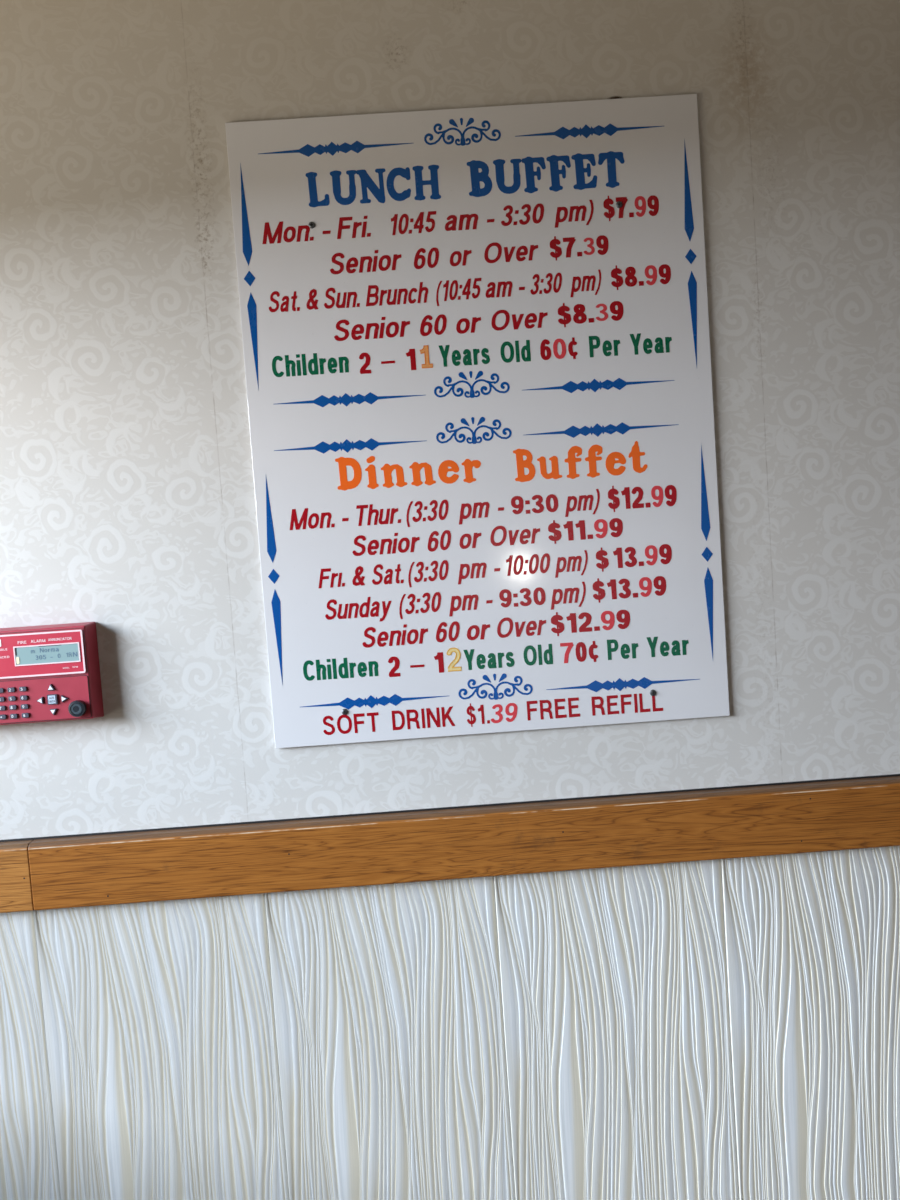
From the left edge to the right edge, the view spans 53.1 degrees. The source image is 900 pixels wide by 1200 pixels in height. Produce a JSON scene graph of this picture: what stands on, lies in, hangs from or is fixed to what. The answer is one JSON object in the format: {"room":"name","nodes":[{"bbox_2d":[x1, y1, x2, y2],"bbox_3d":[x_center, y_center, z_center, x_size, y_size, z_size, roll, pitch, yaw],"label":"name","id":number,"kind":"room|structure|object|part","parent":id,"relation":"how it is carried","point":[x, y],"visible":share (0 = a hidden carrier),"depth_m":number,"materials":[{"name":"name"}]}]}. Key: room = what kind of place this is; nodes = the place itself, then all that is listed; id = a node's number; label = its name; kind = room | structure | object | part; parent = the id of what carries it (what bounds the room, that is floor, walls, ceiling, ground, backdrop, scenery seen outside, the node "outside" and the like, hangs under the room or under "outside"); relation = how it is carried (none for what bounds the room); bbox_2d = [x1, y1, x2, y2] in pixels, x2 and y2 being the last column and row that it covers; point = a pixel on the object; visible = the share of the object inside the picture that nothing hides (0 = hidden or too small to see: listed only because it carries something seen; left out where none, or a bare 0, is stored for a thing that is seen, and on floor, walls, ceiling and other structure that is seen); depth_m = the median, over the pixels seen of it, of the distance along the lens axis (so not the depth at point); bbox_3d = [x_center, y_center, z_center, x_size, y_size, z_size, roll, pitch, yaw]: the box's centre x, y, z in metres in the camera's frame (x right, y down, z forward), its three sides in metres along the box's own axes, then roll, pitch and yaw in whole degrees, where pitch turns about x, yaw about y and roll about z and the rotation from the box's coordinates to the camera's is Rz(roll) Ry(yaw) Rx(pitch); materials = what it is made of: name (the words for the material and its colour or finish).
{"room":"buffet restaurant","nodes":[
{"label":"buffet restaurant","id":0,"kind":"room"},
{"bbox_2d":[0,0,899,1199],"bbox_3d":[0.820,-0.156,1.256,4.050,2.750,0.126,-4,3,-1],"label":"wall","id":1,"kind":"structure","parent":0,"point":[718,1029],"depth_m":1.20,"materials":[{"name":"paper"}]},
{"bbox_3d":[-0.678,0.858,1.218,0.306,0.930,0.003,-4,3,-1],"label":"panel","id":2,"kind":"part","parent":1,"relation":"part of","materials":[{"name":"white plastic"}]},
{"bbox_2d":[0,622,103,724],"bbox_3d":[-0.573,0.100,1.167,0.224,0.126,0.038,-4,3,-1],"label":"panel","id":3,"kind":"object","parent":1,"relation":"attached to","point":[48,673],"visible":1,"depth_m":1.16,"materials":[{"name":"red plastic"}]},
{"bbox_3d":[-0.574,0.073,1.154,0.209,0.056,0.001,-4,3,-1],"label":"label plate","id":4,"kind":"part","parent":3,"relation":"part of","materials":[{"name":"red plastic"}]},
{"bbox_3d":[-0.569,0.131,1.157,0.210,0.053,0.001,-4,3,-1],"label":"keypad plate","id":5,"kind":"part","parent":3,"relation":"part of","materials":[{"name":"red plastic"}]},
{"bbox_3d":[-0.516,0.070,1.154,0.084,0.025,0.001,-4,3,-1],"label":"display frame","id":6,"kind":"part","parent":3,"relation":"part of","materials":[{"name":"plastic"}]},
{"bbox_3d":[-0.478,0.140,1.152,0.014,0.014,0.001,-4,3,-1],"label":"knob","id":7,"kind":"part","parent":3,"relation":"part of","materials":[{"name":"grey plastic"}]},
{"bbox_3d":[-0.478,0.139,1.155,0.021,0.021,0.008,-4,3,-1],"label":"knob","id":8,"kind":"part","parent":3,"relation":"part of","materials":[{"name":"black plastic"}]},
{"bbox_3d":[-0.371,0.836,1.223,0.306,0.930,0.003,-4,3,-1],"label":"panel","id":9,"kind":"part","parent":1,"relation":"part of","materials":[{"name":"white plastic"}]},
{"bbox_3d":[-0.065,0.815,1.228,0.306,0.930,0.003,-4,3,-1],"label":"panel","id":10,"kind":"part","parent":1,"relation":"part of","materials":[{"name":"white plastic"}]},
{"bbox_2d":[0,774,899,912],"bbox_3d":[0.850,0.265,1.210,4.050,0.094,0.022,-4,3,-1],"label":"trim","id":11,"kind":"structure","parent":1,"relation":"attached to","point":[620,830],"depth_m":1.19,"materials":[{"name":"brown wood"}]},
{"bbox_2d":[225,94,729,747],"bbox_3d":[0.043,-0.227,1.175,0.606,0.809,0.006,-4,3,-1],"label":"menu sign","id":12,"kind":"object","parent":1,"relation":"attached to","point":[476,340],"visible":1,"depth_m":1.17,"materials":[{"name":"white plastic"}]},
{"bbox_3d":[0.242,0.793,1.232,0.306,0.930,0.003,-4,3,-1],"label":"panel","id":13,"kind":"part","parent":1,"relation":"part of","materials":[{"name":"white plastic"}]},
{"bbox_3d":[0.548,0.772,1.237,0.306,0.930,0.003,-4,3,-1],"label":"panel","id":14,"kind":"part","parent":1,"relation":"part of","materials":[{"name":"white plastic"}]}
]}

